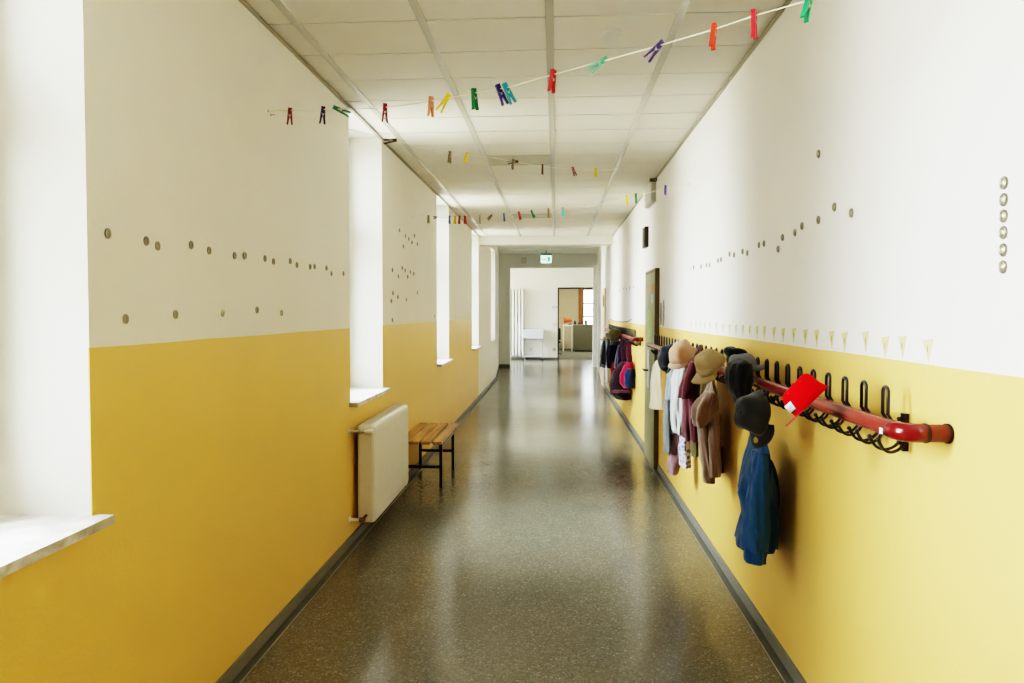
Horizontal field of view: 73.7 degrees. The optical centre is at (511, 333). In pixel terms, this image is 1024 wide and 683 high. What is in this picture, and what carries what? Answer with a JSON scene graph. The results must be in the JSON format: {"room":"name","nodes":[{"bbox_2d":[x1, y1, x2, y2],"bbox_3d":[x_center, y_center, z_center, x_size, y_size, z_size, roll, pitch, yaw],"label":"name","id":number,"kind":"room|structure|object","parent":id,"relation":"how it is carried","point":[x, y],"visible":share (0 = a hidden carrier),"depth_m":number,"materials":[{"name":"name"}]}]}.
{"room":"school corridor","nodes":[
{"label":"school corridor","id":0,"kind":"room"},
{"bbox_2d":[0,0,498,682],"bbox_3d":[-1.226,-0.332,7.586,0.593,3.400,25.000,0,2,4],"label":"wall","id":1,"kind":"structure","parent":0,"point":[222,455],"depth_m":2.65,"materials":[{"name":"paint"}]},
{"bbox_2d":[0,514,114,577],"bbox_3d":[-1.425,0.586,1.619,0.353,0.030,0.975,0,2,4],"label":"sill","id":2,"kind":"structure","parent":1,"relation":"attached to","point":[25,539],"depth_m":1.92,"materials":[{"name":"stone"}]},
{"bbox_2d":[104,228,110,238],"bbox_3d":[-1.269,-0.313,2.148,0.008,0.034,0.027,0,2,4],"label":"button","id":3,"kind":"object","parent":1,"relation":"attached to","point":[107,232],"visible":1,"depth_m":2.14,"materials":[{"name":"silver metal"}]},
{"bbox_2d":[123,314,128,323],"bbox_3d":[-1.264,-0.046,2.239,0.008,0.034,0.027,0,2,4],"label":"button","id":4,"kind":"object","parent":1,"relation":"attached to","point":[125,316],"visible":1,"depth_m":2.23,"materials":[{"name":"silver metal"}]},
{"bbox_2d":[143,236,148,245],"bbox_3d":[-1.256,-0.317,2.350,0.008,0.034,0.027,0,2,4],"label":"button","id":5,"kind":"object","parent":1,"relation":"attached to","point":[146,239],"visible":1,"depth_m":2.35,"materials":[{"name":"silver metal"}]},
{"bbox_2d":[155,241,160,250],"bbox_3d":[-1.252,-0.308,2.418,0.008,0.034,0.027,0,2,4],"label":"button","id":6,"kind":"object","parent":1,"relation":"attached to","point":[157,244],"visible":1,"depth_m":2.41,"materials":[{"name":"silver metal"}]},
{"bbox_2d":[173,310,177,318],"bbox_3d":[-1.245,-0.069,2.533,0.008,0.034,0.027,0,2,4],"label":"button","id":7,"kind":"object","parent":1,"relation":"attached to","point":[175,313],"visible":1,"depth_m":2.53,"materials":[{"name":"silver metal"}]},
{"bbox_2d":[349,388,390,406],"bbox_3d":[-1.201,0.478,5.151,0.353,0.030,0.935,0,2,4],"label":"sill","id":8,"kind":"structure","parent":1,"relation":"attached to","point":[358,397],"depth_m":5.15,"materials":[{"name":"stone"}]},
{"bbox_2d":[348,404,407,522],"bbox_3d":[-0.991,0.969,5.254,0.172,0.692,1.222,0,2,4],"label":"radiator","id":9,"kind":"object","parent":1,"relation":"attached to","point":[382,440],"visible":1,"depth_m":4.95,"materials":[{"name":"metal"}]},
{"bbox_2d":[363,404,403,423],"bbox_3d":[-0.986,0.623,5.309,0.066,0.002,1.010,0,2,4],"label":"grille","id":10,"kind":"object","parent":9,"relation":"attached to","point":[394,409],"depth_m":5.23,"materials":[{"name":"metal"}]},
{"bbox_2d":[437,359,453,366],"bbox_3d":[-0.981,0.371,8.617,0.353,0.030,0.965,0,2,4],"label":"sill","id":11,"kind":"structure","parent":1,"relation":"attached to","point":[440,362],"depth_m":8.59,"materials":[{"name":"stone"}]},
{"bbox_2d":[270,113,657,180],"bbox_3d":[0.151,-1.325,5.202,0.023,0.394,4.553,1,2,36],"label":"clothesline","id":12,"kind":"object","parent":1,"relation":"attached to","point":[270,113],"visible":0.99,"depth_m":4.31,"materials":[{"name":"beige"}]},
{"bbox_2d":[383,138,396,144],"bbox_3d":[-0.721,-1.135,4.047,0.081,0.036,0.014,0,2,-7],"label":"clothespin","id":13,"kind":"object","parent":12,"relation":"attached to","point":[395,139],"visible":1,"depth_m":4.04,"materials":[{"name":"brown plastic"}]},
{"bbox_2d":[447,151,451,163],"bbox_3d":[-0.406,-1.145,4.448,0.014,0.080,0.031,1,2,34],"label":"clothespin","id":14,"kind":"object","parent":12,"relation":"attached to","point":[449,152],"visible":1,"depth_m":4.45,"materials":[{"name":"brown plastic"}]},
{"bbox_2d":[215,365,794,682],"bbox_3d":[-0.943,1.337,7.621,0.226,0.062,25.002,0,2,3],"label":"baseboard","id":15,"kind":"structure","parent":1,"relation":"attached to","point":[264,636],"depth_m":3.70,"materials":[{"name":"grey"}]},
{"bbox_2d":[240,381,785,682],"bbox_3d":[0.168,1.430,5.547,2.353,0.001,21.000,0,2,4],"label":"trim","id":16,"kind":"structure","parent":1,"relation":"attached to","point":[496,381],"depth_m":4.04,"materials":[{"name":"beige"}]},
{"bbox_2d":[238,0,791,236],"bbox_3d":[0.060,-1.511,3.759,2.453,0.024,17.600,0,2,4],"label":"trim","id":17,"kind":"structure","parent":1,"relation":"attached to","point":[242,2],"depth_m":4.14,"materials":[{"name":"beige"}]},
{"bbox_2d":[267,1,803,111],"bbox_3d":[-0.022,-0.978,2.477,2.935,0.181,0.020,1,2,37],"label":"clothesline","id":18,"kind":"object","parent":1,"relation":"attached to","point":[803,1],"visible":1,"depth_m":2.31,"materials":[{"name":"beige"}]},
{"bbox_2d":[286,108,292,124],"bbox_3d":[-1.056,-1.029,3.244,0.028,0.079,0.014,0,2,-8],"label":"clothespin","id":19,"kind":"object","parent":18,"relation":"attached to","point":[289,115],"visible":1,"depth_m":3.24,"materials":[{"name":"red plastic"}]},
{"bbox_2d":[319,106,325,124],"bbox_3d":[-0.860,-0.988,3.097,0.028,0.079,0.014,-1,2,-26],"label":"clothespin","id":20,"kind":"object","parent":18,"relation":"attached to","point":[322,113],"visible":1,"depth_m":3.09,"materials":[{"name":"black plastic"}]},
{"bbox_2d":[332,105,350,117],"bbox_3d":[-0.757,-0.987,3.043,0.081,0.053,0.014,0,2,-6],"label":"clothespin","id":21,"kind":"object","parent":18,"relation":"attached to","point":[335,108],"visible":1,"depth_m":3.04,"materials":[{"name":"green plastic"}]},
{"bbox_2d":[381,103,387,122],"bbox_3d":[-0.533,-0.920,2.857,0.028,0.079,0.014,-1,2,-16],"label":"clothespin","id":22,"kind":"object","parent":18,"relation":"attached to","point":[384,111],"visible":1,"depth_m":2.85,"materials":[{"name":"red plastic"}]},
{"bbox_2d":[427,96,433,116],"bbox_3d":[-0.322,-0.895,2.700,0.028,0.079,0.014,-1,2,-36],"label":"clothespin","id":23,"kind":"object","parent":18,"relation":"attached to","point":[430,98],"visible":1,"depth_m":2.70,"materials":[{"name":"orange plastic"}]},
{"bbox_2d":[436,93,450,113],"bbox_3d":[-0.266,-0.890,2.649,0.061,0.078,0.014,0,2,-6],"label":"clothespin","id":24,"kind":"object","parent":18,"relation":"attached to","point":[445,100],"visible":1,"depth_m":2.64,"materials":[{"name":"yellow plastic"}]},
{"bbox_2d":[471,88,478,109],"bbox_3d":[-0.139,-0.880,2.573,0.014,0.080,0.031,2,2,44],"label":"clothespin","id":25,"kind":"object","parent":18,"relation":"attached to","point":[474,100],"visible":1,"depth_m":2.57,"materials":[{"name":"green plastic"}]},
{"bbox_2d":[495,83,508,105],"bbox_3d":[-0.036,-0.871,2.502,0.053,0.080,0.014,-1,2,-16],"label":"clothespin","id":26,"kind":"object","parent":18,"relation":"attached to","point":[500,92],"visible":1,"depth_m":2.50,"materials":[{"name":"purple plastic"}]},
{"bbox_2d":[502,82,516,104],"bbox_3d":[-0.009,-0.870,2.483,0.057,0.080,0.014,-1,2,-16],"label":"clothespin","id":27,"kind":"object","parent":18,"relation":"attached to","point":[508,92],"visible":1,"depth_m":2.48,"materials":[{"name":"teal plastic"}]},
{"bbox_2d":[547,69,556,93],"bbox_3d":[0.138,-0.869,2.354,0.033,0.080,0.014,-2,2,-41],"label":"clothespin","id":28,"kind":"object","parent":18,"relation":"attached to","point":[552,79],"visible":1,"depth_m":2.35,"materials":[{"name":"red plastic"}]},
{"bbox_2d":[586,56,607,74],"bbox_3d":[0.280,-0.875,2.235,0.076,0.066,0.014,-1,2,-17],"label":"clothespin","id":29,"kind":"object","parent":18,"relation":"attached to","point":[599,63],"visible":1,"depth_m":2.23,"materials":[{"name":"teal plastic"}]},
{"bbox_2d":[643,39,664,62],"bbox_3d":[0.441,-0.874,2.118,0.069,0.073,0.014,-1,2,-17],"label":"clothespin","id":30,"kind":"object","parent":18,"relation":"attached to","point":[657,47],"visible":1,"depth_m":2.11,"materials":[{"name":"purple plastic"}]},
{"bbox_2d":[709,22,717,50],"bbox_3d":[0.592,-0.875,2.011,0.014,0.081,0.043,1,2,34],"label":"clothespin","id":31,"kind":"object","parent":18,"relation":"attached to","point":[713,33],"visible":1,"depth_m":2.01,"materials":[{"name":"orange plastic"}]},
{"bbox_2d":[751,8,757,39],"bbox_3d":[0.693,-0.882,1.953,0.014,0.080,0.031,1,2,34],"label":"clothespin","id":32,"kind":"object","parent":18,"relation":"attached to","point":[754,33],"visible":1,"depth_m":1.94,"materials":[{"name":"red plastic"}]},
{"bbox_2d":[800,0,812,22],"bbox_3d":[0.800,-0.883,1.854,0.050,0.081,0.014,-1,2,-36],"label":"clothespin","id":33,"kind":"object","parent":18,"relation":"attached to","point":[807,5],"visible":1,"depth_m":1.85,"materials":[{"name":"green plastic"}]},
{"bbox_2d":[440,183,689,217],"bbox_3d":[0.203,-1.126,6.024,2.749,0.129,0.019,1,2,30],"label":"clothesline","id":34,"kind":"object","parent":1,"relation":"attached to","point":[689,183],"visible":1,"depth_m":5.96,"materials":[{"name":"beige"}]},
{"bbox_2d":[244,0,775,209],"bbox_3d":[0.110,-1.617,3.753,2.553,0.188,17.600,0,2,4],"label":"ceiling","id":35,"kind":"structure","parent":0,"point":[244,0],"depth_m":3.47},
{"bbox_2d":[271,0,691,236],"bbox_3d":[-0.091,-1.514,3.769,1.875,0.014,17.600,0,2,4],"label":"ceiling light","id":36,"kind":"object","parent":35,"relation":"attached to","point":[549,4],"depth_m":4.14,"materials":[{"name":"grey"}]},
{"bbox_2d":[245,0,786,235],"bbox_3d":[0.066,-1.521,3.852,2.421,0.016,17.415,0,2,4],"label":"ceiling tiles","id":37,"kind":"structure","parent":35,"relation":"attached to","point":[381,46],"depth_m":4.12,"materials":[{"name":"tile"}]},
{"bbox_2d":[602,29,621,43],"bbox_3d":[0.500,-1.474,3.418,0.104,0.051,0.104,0,2,4],"label":"smoke detector","id":38,"kind":"object","parent":37,"relation":"attached to","point":[611,36],"visible":1,"depth_m":3.39,"materials":[{"name":"white plastic"}]},
{"bbox_2d":[486,155,549,165],"bbox_3d":[0.065,-1.590,6.279,0.570,0.017,0.397,0,2,4],"label":"recessed light","id":39,"kind":"object","parent":35,"relation":"in","point":[527,159],"visible":0.94,"depth_m":6.24,"materials":[{"name":"beige"}]},
{"bbox_2d":[512,214,551,217],"bbox_3d":[0.296,-1.702,9.915,0.570,0.017,0.397,0,2,4],"label":"recessed light","id":40,"kind":"object","parent":35,"relation":"in","point":[513,215],"visible":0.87,"depth_m":9.93,"materials":[{"name":"beige"}]},
{"bbox_2d":[515,215,549,217],"bbox_3d":[0.296,-1.703,9.915,0.510,0.012,0.337,0,2,4],"label":"diffuser","id":41,"kind":"object","parent":40,"relation":"attached to","point":[516,216],"depth_m":9.96,"materials":[{"name":"beige"}]},
{"bbox_2d":[241,349,783,682],"bbox_3d":[0.816,1.302,12.920,10.000,0.206,36.200,0,2,4],"label":"floor","id":42,"kind":"structure","parent":0,"point":[552,550],"depth_m":4.14,"materials":[{"name":"stone"}]},
{"bbox_2d":[405,423,457,487],"bbox_3d":[-0.782,1.169,6.516,0.400,0.465,1.030,0,2,4],"label":"bench","id":43,"kind":"object","parent":42,"relation":"on","point":[421,434],"visible":0.84,"depth_m":6.45,"materials":[{"name":"brown wood"}]},
{"bbox_2d":[510,289,523,355],"bbox_3d":[0.120,-0.290,23.041,0.664,2.370,0.134,0,2,4],"label":"radiator","id":44,"kind":"object","parent":42,"relation":"on","point":[516,293],"visible":0.77,"depth_m":22.98,"materials":[{"name":"white metal"}]},
{"bbox_2d":[522,329,542,359],"bbox_3d":[0.697,0.390,22.864,0.702,1.018,0.440,0,2,4],"label":"trolley","id":45,"kind":"object","parent":42,"relation":"on","point":[526,333],"visible":1,"depth_m":22.66,"materials":[{"name":"white"}]},
{"bbox_2d":[562,324,572,350],"bbox_3d":[2.309,0.189,28.380,0.420,1.074,1.100,0,2,4],"label":"desk","id":46,"kind":"object","parent":42,"relation":"on","point":[563,325],"visible":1,"depth_m":27.86,"materials":[{"name":"white"}]},
{"bbox_2d":[564,318,571,324],"bbox_3d":[2.293,-0.487,28.009,0.351,0.300,0.240,0,2,4],"label":"box","id":47,"kind":"object","parent":46,"relation":"on","point":[566,320],"visible":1,"depth_m":27.93,"materials":[{"name":"orange"}]},
{"bbox_2d":[573,324,592,351],"bbox_3d":[3.335,0.199,27.814,1.700,1.100,0.740,0,2,4],"label":"base cabinet","id":48,"kind":"object","parent":42,"relation":"on","point":[582,333],"visible":0.42,"depth_m":27.49,"materials":[{"name":"grey"}]},
{"bbox_2d":[479,236,612,245],"bbox_3d":[0.628,-1.912,12.708,2.453,0.555,0.350,0,2,4],"label":"beam","id":49,"kind":"structure","parent":0,"point":[483,240],"depth_m":12.56,"materials":[{"name":"white paint"}]},
{"bbox_2d":[499,253,597,366],"bbox_3d":[0.872,-0.715,20.073,7.600,3.400,0.200,0,2,4],"label":"wall","id":50,"kind":"structure","parent":0,"point":[506,261],"depth_m":19.97,"materials":[{"name":"white paint"}]},
{"bbox_2d":[521,257,526,263],"bbox_3d":[0.347,-2.122,19.957,0.160,0.180,0.012,0,2,4],"label":"access panel","id":51,"kind":"object","parent":50,"relation":"attached to","point":[523,259],"visible":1,"depth_m":19.95,"materials":[{"name":"grey paint"}]},
{"bbox_2d":[497,246,599,253],"bbox_3d":[0.966,-2.459,21.492,8.000,0.200,17.250,0,2,4],"label":"ceiling","id":52,"kind":"structure","parent":0,"point":[505,249],"depth_m":18.56,"materials":[{"name":"white paint"}]},
{"bbox_2d":[541,250,551,262],"bbox_3d":[0.941,-2.102,18.828,0.310,0.350,0.070,0,2,4],"label":"exit sign","id":53,"kind":"object","parent":52,"relation":"hanging from","point":[545,257],"visible":1,"depth_m":18.82,"materials":[{"name":"white"}]},
{"bbox_2d":[510,268,592,356],"bbox_3d":[1.067,-0.808,23.140,7.600,3.400,0.150,0,2,4],"label":"wall","id":54,"kind":"structure","parent":0,"point":[540,286],"depth_m":23.07,"materials":[{"name":"white paint"}]},
{"bbox_2d":[510,357,556,359],"bbox_3d":[-0.573,0.855,23.214,4.325,0.070,0.012,0,2,4],"label":"baseboard","id":55,"kind":"structure","parent":54,"relation":"attached to","point":[545,358],"depth_m":23.12,"materials":[{"name":"grey"}]},
{"bbox_2d":[557,287,592,359],"bbox_3d":[2.369,-0.321,23.067,1.660,2.430,0.180,0,2,4],"label":"door frame","id":56,"kind":"structure","parent":54,"relation":"in","point":[558,287],"depth_m":23.00,"materials":[{"name":"grey"}]},
{"bbox_2d":[559,289,578,348],"bbox_3d":[3.152,-1.017,29.944,4.300,3.400,0.200,0,2,4],"label":"wall","id":57,"kind":"structure","parent":0,"point":[568,298],"depth_m":29.89,"materials":[{"name":"beige"}]},
{"bbox_2d":[579,289,592,321],"bbox_3d":[3.756,-1.123,29.827,1.680,1.820,0.190,0,2,4],"label":"window","id":58,"kind":"structure","parent":57,"relation":"in","point":[581,291],"depth_m":29.78,"materials":[{"name":"brown wood"}]},
{"bbox_2d":[597,0,1023,682],"bbox_3d":[1.718,-0.327,7.400,0.400,3.400,25.000,0,2,4],"label":"wall","id":59,"kind":"structure","parent":0,"point":[901,566],"depth_m":2.28,"materials":[{"name":"paint"}]},
{"bbox_2d":[600,288,605,388],"bbox_3d":[1.936,0.102,14.657,0.122,2.100,0.920,0,2,4],"label":"door","id":60,"kind":"structure","parent":59,"relation":"in","point":[603,303],"depth_m":14.44,"materials":[{"name":"white wood"}]},
{"bbox_2d":[605,367,610,382],"bbox_3d":[1.587,0.646,11.251,0.099,0.352,0.142,0,2,4],"label":"towel","id":61,"kind":"object","parent":59,"relation":"hanging from","point":[608,371],"visible":0.59,"depth_m":11.19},
{"bbox_2d":[609,362,631,399],"bbox_3d":[1.493,0.650,9.370,0.299,0.516,0.366,0,2,-5],"label":"backpack","id":62,"kind":"object","parent":59,"relation":"hanging from","point":[617,391],"visible":0.71,"depth_m":9.27,"materials":[{"name":"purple fabric"}]},
{"bbox_2d":[604,324,643,345],"bbox_3d":[1.633,-0.001,10.369,0.144,0.202,4.507,0,2,4],"label":"coat rack","id":63,"kind":"object","parent":59,"relation":"attached to","point":[629,336],"visible":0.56,"depth_m":8.90,"materials":[{"name":"red"}]},
{"bbox_2d":[600,337,605,367],"bbox_3d":[1.647,0.330,11.883,0.254,0.531,0.619,0,2,4],"label":"coat","id":64,"kind":"object","parent":63,"relation":"hanging from","point":[603,346],"visible":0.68,"depth_m":11.61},
{"bbox_2d":[605,333,609,349],"bbox_3d":[1.534,0.148,10.933,0.083,0.310,0.116,0,2,4],"label":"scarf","id":65,"kind":"object","parent":63,"relation":"hanging from","point":[607,342],"visible":0.47,"depth_m":10.89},
{"bbox_2d":[605,340,619,369],"bbox_3d":[1.529,0.464,10.118,0.312,0.704,0.516,0,2,4],"label":"coat","id":66,"kind":"object","parent":63,"relation":"hanging from","point":[610,354],"visible":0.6,"depth_m":9.90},
{"bbox_2d":[604,328,620,339],"bbox_3d":[1.403,0.016,9.532,0.241,0.165,0.181,0,2,4],"label":"baseball cap","id":67,"kind":"object","parent":63,"relation":"on","point":[614,333],"visible":1,"depth_m":9.46,"materials":[{"name":"green fabric"}]},
{"bbox_2d":[615,338,629,367],"bbox_3d":[1.545,0.373,9.540,0.206,0.621,0.332,0,2,4],"label":"jacket","id":68,"kind":"object","parent":63,"relation":"hanging from","point":[621,356],"visible":0.38,"depth_m":9.42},
{"bbox_2d":[620,341,634,388],"bbox_3d":[1.518,0.412,9.000,0.195,0.633,0.283,0,2,4],"label":"bag","id":69,"kind":"object","parent":63,"relation":"hanging from","point":[627,374],"visible":0.98,"depth_m":8.91,"materials":[{"name":"pink fabric"}]},
{"bbox_2d":[605,386,643,448],"bbox_3d":[1.734,1.234,10.960,0.012,0.062,6.490,0,2,4],"label":"baseboard","id":70,"kind":"structure","parent":59,"relation":"attached to","point":[638,437],"depth_m":9.80,"materials":[{"name":"grey"}]},
{"bbox_2d":[642,226,648,248],"bbox_3d":[1.521,-1.089,7.800,0.048,0.230,0.220,0,2,4],"label":"wall plaque","id":71,"kind":"object","parent":59,"relation":"attached to","point":[645,231],"visible":1,"depth_m":7.69,"materials":[{"name":"black plastic"}]},
{"bbox_2d":[642,268,659,469],"bbox_3d":[1.463,0.355,7.291,0.133,2.045,0.770,0,2,4],"label":"door","id":72,"kind":"structure","parent":59,"relation":"in","point":[651,416],"depth_m":7.16,"materials":[{"name":"brown"}]},
{"bbox_2d":[648,309,651,349],"bbox_3d":[1.453,-0.042,7.196,0.007,0.435,0.331,0,2,4],"label":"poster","id":73,"kind":"object","parent":72,"relation":"attached to","point":[649,311],"visible":0.9,"depth_m":7.21,"materials":[{"name":"green"}]},
{"bbox_2d":[645,178,656,208],"bbox_3d":[1.462,-1.448,7.032,0.070,0.299,0.814,0,2,4],"label":"wall speaker","id":74,"kind":"object","parent":59,"relation":"attached to","point":[650,198],"visible":0.98,"depth_m":7.04,"materials":[{"name":"grey"}]},
{"bbox_2d":[660,303,661,324],"bbox_3d":[1.475,-0.189,6.767,0.004,0.226,0.087,0,2,4],"label":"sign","id":75,"kind":"object","parent":59,"relation":"attached to","point":[660,303],"visible":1,"depth_m":6.78,"materials":[{"name":"grey"}]},
{"bbox_2d":[721,447,723,472],"bbox_3d":[1.290,0.784,4.254,0.046,0.162,0.073,0,2,4],"label":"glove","id":76,"kind":"object","parent":59,"relation":"hanging from","point":[721,447],"visible":0.24,"depth_m":4.23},
{"bbox_2d":[657,464,806,682],"bbox_3d":[1.100,1.540,0.960,0.012,0.062,11.960,0,2,4],"label":"baseboard","id":77,"kind":"structure","parent":59,"relation":"attached to","point":[795,674],"depth_m":3.75,"materials":[{"name":"grey"}]},
{"bbox_2d":[734,435,779,565],"bbox_3d":[1.116,0.724,3.072,0.200,0.554,0.426,0,2,14],"label":"hooded jacket","id":78,"kind":"object","parent":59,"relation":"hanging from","point":[757,530],"visible":0.94,"depth_m":2.93,"materials":[{"name":"fabric"}]},
{"bbox_2d":[646,334,953,453],"bbox_3d":[1.211,0.173,4.308,0.220,0.220,5.022,0,2,4],"label":"coat rack","id":79,"kind":"object","parent":59,"relation":"attached to","point":[904,432],"depth_m":2.18,"materials":[{"name":"red"}]},
{"bbox_2d":[649,360,665,409],"bbox_3d":[1.306,0.456,6.090,0.166,0.426,0.246,0,2,4],"label":"shirt","id":80,"kind":"object","parent":79,"relation":"hanging from","point":[658,377],"visible":0.77,"depth_m":6.01,"materials":[{"name":"beige fabric"}]},
{"bbox_2d":[657,343,672,373],"bbox_3d":[1.091,0.182,4.899,0.106,0.218,0.178,0,2,-2],"label":"hat","id":81,"kind":"object","parent":79,"relation":"hanging from","point":[663,353],"visible":0.89,"depth_m":4.84,"materials":[{"name":"black fabric"}]},
{"bbox_2d":[663,369,673,453],"bbox_3d":[1.195,0.561,5.134,0.120,0.637,0.283,1,2,16],"label":"denim jacket","id":82,"kind":"object","parent":79,"relation":"hanging from","point":[667,428],"visible":0.58,"depth_m":5.04,"materials":[{"name":"fabric"}]},
{"bbox_2d":[667,433,679,475],"bbox_3d":[1.212,0.871,5.083,0.108,0.343,0.161,0,2,4],"label":"trousers","id":83,"kind":"object","parent":82,"relation":"hanging from","point":[673,466],"visible":0.57,"depth_m":5.02,"materials":[{"name":"fabric"}]},
{"bbox_2d":[670,367,686,435],"bbox_3d":[1.173,0.407,4.792,0.111,0.578,0.310,0,2,4],"label":"jacket","id":84,"kind":"object","parent":79,"relation":"hanging from","point":[676,404],"visible":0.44,"depth_m":4.72,"materials":[{"name":"grey fabric"}]},
{"bbox_2d":[678,434,690,468],"bbox_3d":[1.217,0.753,4.806,0.082,0.366,0.179,0,2,4],"label":"patterned shirt","id":85,"kind":"object","parent":84,"relation":"hanging from","point":[684,450],"visible":0.53,"depth_m":4.75,"materials":[{"name":"fabric"}]},
{"bbox_2d":[668,339,697,368],"bbox_3d":[1.084,0.132,4.359,0.163,0.192,0.164,-1,2,-35],"label":"peaked cap","id":86,"kind":"object","parent":79,"relation":"on","point":[682,351],"visible":1,"depth_m":4.30,"materials":[{"name":"beige fabric"}]},
{"bbox_2d":[678,344,703,442],"bbox_3d":[1.143,0.375,4.344,0.147,0.609,0.330,1,2,21],"label":"jacket","id":87,"kind":"object","parent":79,"relation":"hanging from","point":[689,392],"visible":0.8,"depth_m":4.26,"materials":[{"name":"fabric"}]},
{"bbox_2d":[690,442,698,457],"bbox_3d":[1.216,0.713,4.561,0.063,0.214,0.121,1,2,26],"label":"cloth","id":88,"kind":"object","parent":87,"relation":"hanging from","point":[693,446],"visible":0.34,"depth_m":4.52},
{"bbox_2d":[691,379,721,483],"bbox_3d":[1.188,0.558,4.148,0.174,0.648,0.496,1,2,20],"label":"jacket","id":89,"kind":"object","parent":79,"relation":"hanging from","point":[705,414],"visible":0.96,"depth_m":3.98,"materials":[{"name":"fabric"}]},
{"bbox_2d":[691,391,718,427],"bbox_3d":[1.127,0.442,4.005,0.157,0.206,0.171,0,2,4],"label":"hood","id":90,"kind":"object","parent":89,"relation":"attached to","point":[705,409],"depth_m":3.95,"materials":[{"name":"fabric"}]},
{"bbox_2d":[691,348,725,384],"bbox_3d":[1.036,0.175,3.619,0.160,0.187,0.156,-1,2,-32],"label":"peaked cap","id":91,"kind":"object","parent":79,"relation":"hanging from","point":[707,362],"visible":1,"depth_m":3.57,"materials":[{"name":"beige fabric"}]},
{"bbox_2d":[724,346,747,363],"bbox_3d":[1.204,0.123,3.672,0.108,0.102,0.132,-1,2,-31],"label":"hat","id":92,"kind":"object","parent":79,"relation":"on","point":[730,350],"visible":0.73,"depth_m":3.65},
{"bbox_2d":[724,358,753,402],"bbox_3d":[1.022,0.217,3.070,0.126,0.213,0.195,0,2,4],"label":"hat","id":93,"kind":"object","parent":79,"relation":"hanging from","point":[739,373],"visible":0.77,"depth_m":2.99,"materials":[{"name":"fabric"}]},
{"bbox_2d":[734,389,774,448],"bbox_3d":[0.960,0.348,2.747,0.127,0.240,0.157,-1,2,-18],"label":"baseball cap","id":94,"kind":"object","parent":79,"relation":"hanging from","point":[752,414],"visible":1,"depth_m":2.70,"materials":[{"name":"grey fabric"}]},
{"bbox_2d":[782,373,827,426],"bbox_3d":[0.936,0.215,2.182,0.133,0.175,0.134,0,2,4],"label":"baseball cap","id":95,"kind":"object","parent":79,"relation":"hanging from","point":[801,393],"visible":1,"depth_m":2.14,"materials":[{"name":"red fabric"}]},
{"bbox_2d":[803,329,807,343],"bbox_3d":[1.229,0.015,2.865,0.002,0.065,0.052,0,2,4],"label":"pennant","id":96,"kind":"object","parent":59,"relation":"attached to","point":[806,330],"visible":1,"depth_m":2.86,"materials":[{"name":"yellow"}]},
{"bbox_2d":[814,329,818,345],"bbox_3d":[1.221,0.020,2.740,0.002,0.072,0.052,0,2,4],"label":"pennant","id":97,"kind":"object","parent":59,"relation":"attached to","point":[816,332],"visible":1,"depth_m":2.74,"materials":[{"name":"yellow"}]},
{"bbox_2d":[829,331,833,347],"bbox_3d":[1.211,0.024,2.591,0.002,0.068,0.050,0,2,4],"label":"pennant","id":98,"kind":"object","parent":59,"relation":"attached to","point":[831,333],"visible":1,"depth_m":2.59,"materials":[{"name":"yellow"}]},
{"bbox_2d":[842,332,847,351],"bbox_3d":[1.204,0.031,2.475,0.002,0.074,0.053,0,2,4],"label":"pennant","id":99,"kind":"object","parent":59,"relation":"attached to","point":[844,334],"visible":1,"depth_m":2.47,"materials":[{"name":"yellow"}]},
{"bbox_2d":[862,331,868,352],"bbox_3d":[1.193,0.030,2.308,0.002,0.074,0.049,0,2,4],"label":"pennant","id":100,"kind":"object","parent":59,"relation":"attached to","point":[865,334],"visible":1,"depth_m":2.31,"materials":[{"name":"yellow"}]},
{"bbox_2d":[881,336,888,356],"bbox_3d":[1.185,0.043,2.172,0.002,0.069,0.055,0,2,4],"label":"pennant","id":101,"kind":"object","parent":59,"relation":"attached to","point":[884,340],"visible":1,"depth_m":2.17,"materials":[{"name":"yellow"}]},
{"bbox_2d":[898,336,905,358],"bbox_3d":[1.178,0.043,2.064,0.002,0.073,0.048,0,2,4],"label":"pennant","id":102,"kind":"object","parent":59,"relation":"attached to","point":[902,339],"visible":1,"depth_m":2.06,"materials":[{"name":"yellow"}]},
{"bbox_2d":[923,339,932,361],"bbox_3d":[1.169,0.049,1.921,0.002,0.068,0.054,0,2,4],"label":"pennant","id":103,"kind":"object","parent":59,"relation":"attached to","point":[928,343],"visible":1,"depth_m":1.92,"materials":[{"name":"yellow"}]},
{"bbox_2d":[998,260,1006,273],"bbox_3d":[1.146,-0.154,1.598,0.008,0.032,0.026,0,2,4],"label":"button","id":104,"kind":"object","parent":59,"relation":"attached to","point":[1002,267],"visible":1,"depth_m":1.59,"materials":[{"name":"silver metal"}]},
{"bbox_2d":[998,243,1007,256],"bbox_3d":[1.146,-0.194,1.597,0.008,0.032,0.026,0,2,4],"label":"button","id":105,"kind":"object","parent":59,"relation":"attached to","point":[1002,250],"visible":1,"depth_m":1.59,"materials":[{"name":"silver metal"}]},
{"bbox_2d":[999,226,1007,238],"bbox_3d":[1.146,-0.235,1.597,0.008,0.032,0.026,0,2,4],"label":"button","id":106,"kind":"object","parent":59,"relation":"attached to","point":[1003,231],"visible":1,"depth_m":1.59,"materials":[{"name":"silver metal"}]},
{"bbox_2d":[999,209,1007,222],"bbox_3d":[1.146,-0.273,1.596,0.008,0.032,0.026,0,2,4],"label":"button","id":107,"kind":"object","parent":59,"relation":"attached to","point":[1003,215],"visible":1,"depth_m":1.59,"materials":[{"name":"silver metal"}]},
{"bbox_2d":[999,193,1007,206],"bbox_3d":[1.146,-0.311,1.595,0.008,0.032,0.026,0,2,4],"label":"button","id":108,"kind":"object","parent":59,"relation":"attached to","point":[1003,199],"visible":1,"depth_m":1.59,"materials":[{"name":"silver metal"}]},
{"bbox_2d":[999,176,1007,189],"bbox_3d":[1.146,-0.350,1.595,0.008,0.032,0.026,0,2,4],"label":"button","id":109,"kind":"object","parent":59,"relation":"attached to","point":[1003,183],"visible":1,"depth_m":1.59,"materials":[{"name":"silver metal"}]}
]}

